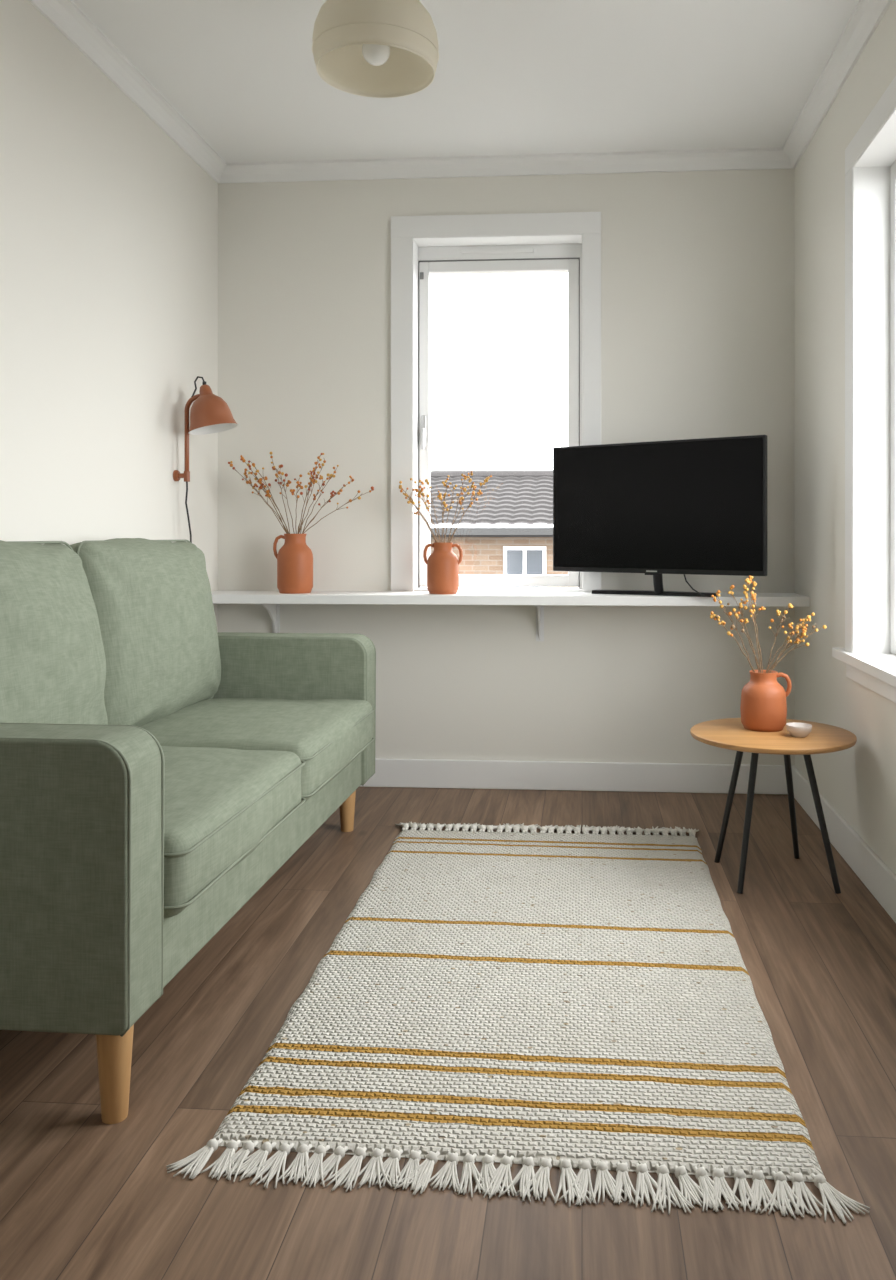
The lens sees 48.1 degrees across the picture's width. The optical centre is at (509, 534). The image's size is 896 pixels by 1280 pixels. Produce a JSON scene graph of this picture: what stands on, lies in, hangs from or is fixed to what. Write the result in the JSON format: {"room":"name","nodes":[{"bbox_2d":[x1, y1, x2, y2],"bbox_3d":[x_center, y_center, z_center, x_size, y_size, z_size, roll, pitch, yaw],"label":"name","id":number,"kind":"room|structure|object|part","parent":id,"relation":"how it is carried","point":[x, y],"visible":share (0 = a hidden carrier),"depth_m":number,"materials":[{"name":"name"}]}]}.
{"room":"living room","nodes":[
{"label":"living room","id":0,"kind":"room"},
{"bbox_2d":[0,0,217,615],"bbox_3d":[-1.529,-0.245,1.138,0.200,2.550,6.450,0,0,4],"label":"wall","id":1,"kind":"structure","parent":0,"point":[109,227],"depth_m":3.11,"materials":[{"name":"paint"}]},
{"bbox_2d":[28,0,225,182],"bbox_3d":[-1.401,-1.489,1.129,0.058,0.062,6.050,0,0,4],"label":"trim","id":2,"kind":"structure","parent":1,"relation":"attached to","point":[64,15],"depth_m":3.26,"materials":[{"name":"white paint"}]},
{"bbox_2d":[173,376,237,542],"bbox_3d":[-1.127,0.197,3.704,0.234,1.567,0.180,0,0,4],"label":"wall lamp","id":3,"kind":"object","parent":1,"relation":"attached to","point":[209,413],"visible":0.98,"depth_m":3.69,"materials":[{"name":"metal"}]},
{"bbox_3d":[-1.098,-0.465,3.702,0.176,0.184,0.180,0,0,4],"label":"lamp shade","id":4,"kind":"part","parent":3,"relation":"part of","materials":[{"name":"metal"}]},
{"bbox_2d":[0,787,895,1279],"bbox_3d":[-0.257,1.080,1.046,2.751,0.100,6.450,0,0,4],"label":"floor","id":5,"kind":"structure","parent":0,"point":[83,1197],"depth_m":1.75,"materials":[{"name":"brown wood"}]},
{"bbox_2d":[0,539,375,1123],"bbox_3d":[-0.920,0.520,2.688,0.796,1.020,1.887,0,0,5],"label":"sofa","id":6,"kind":"object","parent":5,"relation":"on","point":[160,765],"visible":1,"depth_m":2.24,"materials":[{"name":"green fabric"}]},
{"bbox_2d":[0,540,109,724],"bbox_3d":[-1.204,0.293,2.318,0.269,0.570,0.796,-9,-1,5],"label":"cushion","id":7,"kind":"object","parent":6,"relation":"on","point":[53,669],"depth_m":2.37,"materials":[{"name":"green fabric"}]},
{"bbox_3d":[-1.007,0.610,1.825,0.715,0.510,0.145,0,0,5],"label":"arm","id":8,"kind":"part","parent":6,"relation":"part of","materials":[{"name":"green fabric"}]},
{"bbox_3d":[-0.991,0.611,1.824,0.689,0.513,0.137,0,0,5],"label":"arm piping","id":9,"kind":"part","parent":6,"relation":"part of","materials":[{"name":"green fabric"}]},
{"bbox_3d":[-0.699,0.946,1.769,0.064,0.168,0.064,0,0,5],"label":"leg","id":10,"kind":"part","parent":6,"relation":"part of","materials":[{"name":"brown wood"}]},
{"bbox_2d":[70,539,223,726],"bbox_3d":[-1.133,0.294,3.108,0.272,0.568,0.801,-9,-1,5],"label":"cushion","id":11,"kind":"object","parent":6,"relation":"on","point":[160,644],"depth_m":2.93,"materials":[{"name":"green fabric"}]},
{"bbox_2d":[162,747,302,916],"bbox_3d":[-0.930,0.645,2.288,0.737,0.209,0.801,0,0,5],"label":"seat cushion","id":12,"kind":"object","parent":6,"relation":"on","point":[223,805],"depth_m":2.18,"materials":[{"name":"green fabric"}]},
{"bbox_2d":[141,698,372,800],"bbox_3d":[-0.859,0.645,3.081,0.734,0.207,0.797,0,0,5],"label":"seat cushion","id":13,"kind":"object","parent":6,"relation":"on","point":[331,735],"depth_m":2.93,"materials":[{"name":"green fabric"}]},
{"bbox_3d":[-0.924,0.790,2.689,0.681,0.150,1.600,0,0,5],"label":"rail","id":14,"kind":"part","parent":6,"relation":"part of","materials":[{"name":"green fabric"}]},
{"bbox_3d":[-0.846,0.610,3.553,0.715,0.510,0.145,0,0,5],"label":"arm","id":15,"kind":"part","parent":6,"relation":"part of","materials":[{"name":"green fabric"}]},
{"bbox_3d":[-0.568,0.946,3.489,0.064,0.168,0.064,0,0,5],"label":"leg","id":16,"kind":"part","parent":6,"relation":"part of","materials":[{"name":"brown wood"}]},
{"bbox_2d":[166,822,869,1223],"bbox_3d":[0.071,1.016,2.541,1.128,0.025,2.033,0,0,4],"label":"woven rug","id":17,"kind":"object","parent":5,"relation":"on","point":[585,1001],"visible":1,"depth_m":2.02,"materials":[{"name":"fabric"}]},
{"bbox_2d":[690,718,856,893],"bbox_3d":[0.791,0.814,3.021,0.486,0.437,0.486,0,0,4],"label":"round side table","id":18,"kind":"object","parent":5,"relation":"on","point":[728,733],"visible":0.89,"depth_m":2.92,"materials":[{"name":"brown wood"}]},
{"bbox_3d":[0.687,0.821,3.117,0.114,0.421,0.021,0,0,42],"label":"leg","id":19,"kind":"part","parent":18,"relation":"part of","materials":[{"name":"black metal"}]},
{"bbox_3d":[0.694,0.821,2.914,0.021,0.421,0.115,0,0,43],"label":"leg","id":20,"kind":"part","parent":18,"relation":"part of","materials":[{"name":"black metal"}]},
{"bbox_2d":[740,670,791,731],"bbox_3d":[0.780,0.507,3.077,0.139,0.175,0.139,0,0,-43],"label":"terracotta vase","id":21,"kind":"object","parent":18,"relation":"on","point":[763,706],"visible":0.98,"depth_m":3.03,"materials":[{"name":"ceramic"}]},
{"bbox_2d":[710,576,826,672],"bbox_3d":[0.790,0.329,3.088,0.348,0.409,0.125,0,0,4],"label":"branches","id":22,"kind":"object","parent":21,"relation":"in","point":[748,581],"visible":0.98,"depth_m":3.08,"materials":[{"name":"yellow plant"}]},
{"bbox_3d":[0.839,0.459,3.067,0.049,0.075,0.013,0,0,9],"label":"handle","id":23,"kind":"part","parent":21,"relation":"part of","materials":[{"name":"ceramic"}]},
{"bbox_3d":[0.883,0.821,3.147,0.021,0.422,0.123,0,0,35],"label":"leg","id":24,"kind":"part","parent":18,"relation":"part of","materials":[{"name":"black metal"}]},
{"bbox_2d":[786,722,811,736],"bbox_3d":[0.855,0.578,2.956,0.075,0.034,0.075,0,0,4],"label":"ceramic bowl","id":25,"kind":"object","parent":18,"relation":"on","point":[796,729],"visible":1,"depth_m":2.93,"materials":[{"name":"white ceramic"}]},
{"bbox_3d":[0.906,0.821,2.914,0.124,0.422,0.021,0,0,42],"label":"leg","id":26,"kind":"part","parent":18,"relation":"part of","materials":[{"name":"black metal"}]},
{"bbox_2d":[71,0,858,162],"bbox_3d":[-0.257,-1.570,1.046,2.751,0.100,6.450,0,0,4],"label":"ceiling","id":27,"kind":"structure","parent":0,"point":[512,77],"depth_m":3.31,"materials":[{"name":"paint"}]},
{"bbox_2d":[312,0,438,97],"bbox_3d":[-0.346,-1.356,2.579,0.325,0.327,0.325,0,0,4],"label":"ceiling lamp","id":28,"kind":"object","parent":27,"relation":"hanging from","point":[366,48],"visible":1,"depth_m":2.51,"materials":[{"name":"beige metal"}]},
{"bbox_3d":[-0.346,-1.262,2.579,0.072,0.096,0.072,0,0,4],"label":"bulb","id":29,"kind":"part","parent":28,"relation":"part of","materials":[{"name":"white glass"}]},
{"bbox_2d":[218,169,794,764],"bbox_3d":[-0.033,-0.245,4.163,2.351,2.550,0.200,0,0,4],"label":"wall","id":30,"kind":"structure","parent":0,"point":[698,267],"depth_m":4.05,"materials":[{"name":"paint"}]},
{"bbox_2d":[391,238,411,591],"bbox_3d":[-0.441,-0.490,4.081,0.088,1.440,0.022,0,0,4],"label":"window frame","id":31,"kind":"structure","parent":30,"relation":"attached to","point":[401,248],"depth_m":4.07,"materials":[{"name":"white paint"}]},
{"bbox_2d":[412,238,421,590],"bbox_3d":[-0.388,-0.490,4.179,0.004,1.440,0.220,0,0,4],"label":"reveal","id":32,"kind":"object","parent":30,"relation":"attached to","point":[414,245],"visible":0.51,"depth_m":4.10,"materials":[{"name":"white paint"}]},
{"bbox_2d":[391,212,600,588],"bbox_3d":[-0.052,-0.538,4.153,0.854,1.520,0.222,0,0,4],"label":"window","id":33,"kind":"structure","parent":30,"relation":"in","point":[566,227],"depth_m":4.14,"materials":[{"name":"white paint"}]},
{"bbox_2d":[418,261,420,586],"bbox_3d":[-0.380,-0.465,4.221,0.005,1.370,0.054,0,0,4],"label":"gasket","id":34,"kind":"object","parent":33,"relation":"attached to","point":[418,261],"visible":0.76,"depth_m":4.20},
{"bbox_2d":[421,428,423,449],"bbox_3d":[-0.363,-0.400,4.154,0.014,0.090,0.014,0,0,4],"label":"lever","id":35,"kind":"object","parent":33,"relation":"attached to","point":[422,429],"visible":1,"depth_m":4.15,"materials":[{"name":"metal"}]},
{"bbox_3d":[-0.361,-0.435,4.181,0.020,0.130,0.012,0,0,4],"label":"handle","id":36,"kind":"part","parent":33,"relation":"part of","materials":[{"name":"metal"}]},
{"bbox_3d":[-0.358,-0.465,4.212,0.042,1.358,0.050,0,0,4],"label":"sash","id":37,"kind":"part","parent":33,"relation":"part of","materials":[{"name":"white plastic"}]},
{"bbox_3d":[-0.059,-1.254,4.054,0.854,0.088,0.022,0,0,4],"label":"casing","id":38,"kind":"part","parent":33,"relation":"part of","materials":[{"name":"white paint"}]},
{"bbox_3d":[-0.046,-1.121,4.189,0.588,0.045,0.050,0,0,4],"label":"sash","id":39,"kind":"part","parent":33,"relation":"part of","materials":[{"name":"white plastic"}]},
{"bbox_3d":[-0.041,-1.178,4.199,0.685,0.056,0.070,0,0,4],"label":"header","id":40,"kind":"part","parent":33,"relation":"part of","materials":[{"name":"white plastic"}]},
{"bbox_3d":[-0.046,0.190,4.189,0.588,0.048,0.050,0,0,4],"label":"sash bottom","id":41,"kind":"part","parent":33,"relation":"part of","materials":[{"name":"white paint"}]},
{"bbox_3d":[0.264,-0.465,4.167,0.045,1.358,0.050,0,0,4],"label":"sash","id":42,"kind":"part","parent":33,"relation":"part of","materials":[{"name":"white plastic"}]},
{"bbox_2d":[579,259,579,587],"bbox_3d":[0.289,-0.465,4.173,0.006,1.370,0.054,0,0,4],"label":"gasket","id":43,"kind":"object","parent":33,"relation":"attached to","point":[579,259],"visible":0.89,"depth_m":4.15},
{"bbox_3d":[0.296,-0.464,4.168,0.010,1.372,0.064,0,0,4],"label":"frame","id":44,"kind":"part","parent":33,"relation":"part of","materials":[{"name":"white plastic"}]},
{"bbox_2d":[414,587,581,591],"bbox_3d":[-0.044,0.228,4.164,0.693,0.012,0.200,0,0,4],"label":"sill","id":45,"kind":"structure","parent":30,"relation":"attached to","point":[476,589],"depth_m":4.07,"materials":[{"name":"white paint"}]},
{"bbox_2d":[219,148,794,182],"bbox_3d":[-0.042,-1.489,4.034,2.351,0.062,0.058,0,0,4],"label":"trim","id":46,"kind":"structure","parent":30,"relation":"attached to","point":[758,158],"depth_m":4.03,"materials":[{"name":"white paint"}]},
{"bbox_2d":[212,590,809,640],"bbox_3d":[-0.050,0.330,3.929,2.349,0.200,0.270,0,0,4],"label":"wall shelf","id":47,"kind":"object","parent":30,"relation":"attached to","point":[270,600],"visible":0.8,"depth_m":3.82,"materials":[{"name":"white paint"}]},
{"bbox_2d":[273,534,312,593],"bbox_3d":[-0.853,0.112,3.971,0.140,0.235,0.140,0,0,43],"label":"terracotta vase","id":48,"kind":"object","parent":47,"relation":"on","point":[294,558],"visible":1,"depth_m":3.92,"materials":[{"name":"ceramic"}]},
{"bbox_3d":[-0.915,0.047,3.971,0.051,0.096,0.013,0,0,-1],"label":"handle","id":49,"kind":"part","parent":48,"relation":"part of","materials":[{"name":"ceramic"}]},
{"bbox_2d":[228,452,373,533],"bbox_3d":[-0.827,-0.094,3.964,0.579,0.484,0.136,0,0,4],"label":"branches","id":50,"kind":"object","parent":48,"relation":"in","point":[329,476],"visible":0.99,"depth_m":3.96,"materials":[{"name":"brown plant"}]},
{"bbox_2d":[423,543,462,593],"bbox_3d":[-0.264,0.130,3.929,0.124,0.200,0.124,0,0,-38],"label":"terracotta vase","id":51,"kind":"object","parent":47,"relation":"on","point":[442,564],"visible":1,"depth_m":3.88,"materials":[{"name":"ceramic"}]},
{"bbox_3d":[-0.319,0.074,3.933,0.046,0.084,0.013,0,0,4],"label":"handle","id":52,"kind":"part","parent":51,"relation":"part of","materials":[{"name":"ceramic"}]},
{"bbox_2d":[399,471,491,542],"bbox_3d":[-0.260,-0.045,3.915,0.372,0.411,0.135,0,0,15],"label":"branches","id":53,"kind":"object","parent":51,"relation":"in","point":[420,493],"visible":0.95,"depth_m":3.92,"materials":[{"name":"brown plant"}]},
{"bbox_3d":[-0.208,0.074,3.925,0.046,0.084,0.013,0,0,4],"label":"handle","id":54,"kind":"part","parent":51,"relation":"part of","materials":[{"name":"ceramic"}]},
{"bbox_2d":[553,435,766,596],"bbox_3d":[0.579,-0.060,3.806,0.880,0.579,0.175,0,0,35],"label":"flat-screen tv","id":55,"kind":"object","parent":47,"relation":"on","point":[686,506],"visible":0.94,"depth_m":3.71,"materials":[{"name":"black plastic"}]},
{"bbox_2d":[359,758,794,794],"bbox_3d":[-0.040,0.973,4.055,2.351,0.115,0.016,0,0,4],"label":"baseboard","id":56,"kind":"structure","parent":30,"relation":"attached to","point":[407,773],"depth_m":4.03,"materials":[{"name":"white paint"}]},
{"bbox_2d":[582,234,582,591],"bbox_3d":[0.299,-0.490,4.129,0.004,1.440,0.220,0,0,4],"label":"reveal","id":57,"kind":"object","parent":30,"relation":"attached to","point":[582,234],"visible":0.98,"depth_m":4.02,"materials":[{"name":"white paint"}]},
{"bbox_2d":[583,234,600,591],"bbox_3d":[0.330,-0.490,4.026,0.073,1.440,0.022,0,0,4],"label":"window frame","id":58,"kind":"structure","parent":30,"relation":"attached to","point":[591,242],"depth_m":4.01,"materials":[{"name":"white paint"}]},
{"bbox_2d":[795,0,895,874],"bbox_3d":[1.015,-0.245,0.955,0.200,2.550,6.450,0,0,4],"label":"wall","id":59,"kind":"structure","parent":0,"point":[858,781],"depth_m":3.39,"materials":[{"name":"paint"}]},
{"bbox_2d":[783,0,891,168],"bbox_3d":[0.886,-1.489,0.964,0.058,0.062,6.050,0,0,4],"label":"trim","id":60,"kind":"structure","parent":59,"relation":"attached to","point":[866,16],"depth_m":3.21,"materials":[{"name":"white paint"}]},
{"bbox_2d":[792,766,895,922],"bbox_3d":[0.907,0.973,0.954,0.016,0.115,6.034,0,0,4],"label":"baseboard","id":61,"kind":"structure","parent":59,"relation":"attached to","point":[879,879],"depth_m":3.06,"materials":[{"name":"white paint"}]},
{"bbox_2d":[832,647,895,686],"bbox_3d":[0.991,0.375,2.330,0.045,0.030,1.750,0,0,4],"label":"sill nose","id":62,"kind":"structure","parent":59,"relation":"attached to","point":[881,671],"depth_m":2.84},
{"bbox_2d":[845,76,895,654],"bbox_3d":[1.102,-0.424,2.312,0.222,1.568,1.636,0,0,4],"label":"window","id":63,"kind":"structure","parent":59,"relation":"in","point":[874,143],"depth_m":3.00,"materials":[{"name":"white paint"}]},
{"bbox_3d":[1.179,-0.381,3.014,0.050,1.481,0.050,0,0,4],"label":"sash","id":64,"kind":"part","parent":63,"relation":"part of","materials":[{"name":"white plastic"}]},
{"bbox_2d":[845,167,895,702],"bbox_3d":[1.002,-0.340,2.319,0.022,1.570,1.636,0,0,4],"label":"window frame","id":65,"kind":"structure","parent":59,"relation":"attached to","point":[849,176],"depth_m":3.08,"materials":[{"name":"white paint"}]},
{"bbox_2d":[853,166,890,652],"bbox_3d":[1.155,-0.383,3.043,0.220,1.485,0.004,0,0,4],"label":"reveal","id":66,"kind":"object","parent":59,"relation":"attached to","point":[871,185],"visible":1,"depth_m":3.04,"materials":[{"name":"white paint"}]},
{"bbox_2d":[860,653,895,668],"bbox_3d":[1.112,0.365,2.311,0.202,0.010,1.470,0,0,4],"label":"sill","id":67,"kind":"structure","parent":59,"relation":"attached to","point":[889,659],"depth_m":2.94,"materials":[{"name":"white paint"}]},
{"bbox_3d":[1.436,4.080,19.948,80.000,0.100,80.000,0,0,4],"label":"ground","id":68,"kind":"structure","parent":0,"visible":0},
{"bbox_2d":[422,537,578,586],"bbox_3d":[0.188,1.995,16.529,20.000,4.070,5.000,0,0,4],"label":"brick wall","id":69,"kind":"structure","parent":68,"relation":"on","point":[481,555],"depth_m":14.06,"materials":[{"name":"brick"}]},
{"bbox_2d":[431,535,552,536],"bbox_3d":[-0.005,-0.010,13.856,20.400,0.080,0.360,0,0,4],"label":"fascia","id":70,"kind":"object","parent":69,"relation":"attached to","point":[431,535],"visible":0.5,"depth_m":13.69,"materials":[{"name":"grey wood"}]},
{"bbox_2d":[431,528,552,534],"bbox_3d":[-0.022,-0.050,13.617,20.400,0.100,0.120,0,0,4],"label":"gutter","id":71,"kind":"object","parent":70,"relation":"attached to","point":[459,531],"visible":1,"depth_m":13.57,"materials":[{"name":"grey plastic"}]},
{"bbox_2d":[503,546,545,586],"bbox_3d":[0.207,0.820,14.014,0.600,1.320,0.055,0,0,4],"label":"house window","id":72,"kind":"structure","parent":69,"relation":"in","point":[523,560],"depth_m":13.99,"materials":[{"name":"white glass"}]},
{"label":"outside","id":73,"kind":"structure","parent":0,"visible":0},
{"bbox_2d":[431,476,552,524],"bbox_3d":[0.047,-0.546,14.584,20.400,0.822,1.900,0,0,4],"label":"tiled roof","id":74,"kind":"structure","parent":73,"point":[511,500],"depth_m":14.49,"materials":[{"name":"grey tile"}]},
{"bbox_2d":[431,470,552,477],"bbox_3d":[0.116,-0.920,15.532,20.400,0.171,0.180,0,0,4],"label":"ridge tiles","id":75,"kind":"structure","parent":74,"relation":"attached to","point":[442,473],"depth_m":15.49,"materials":[{"name":"grey tile"}]}
]}

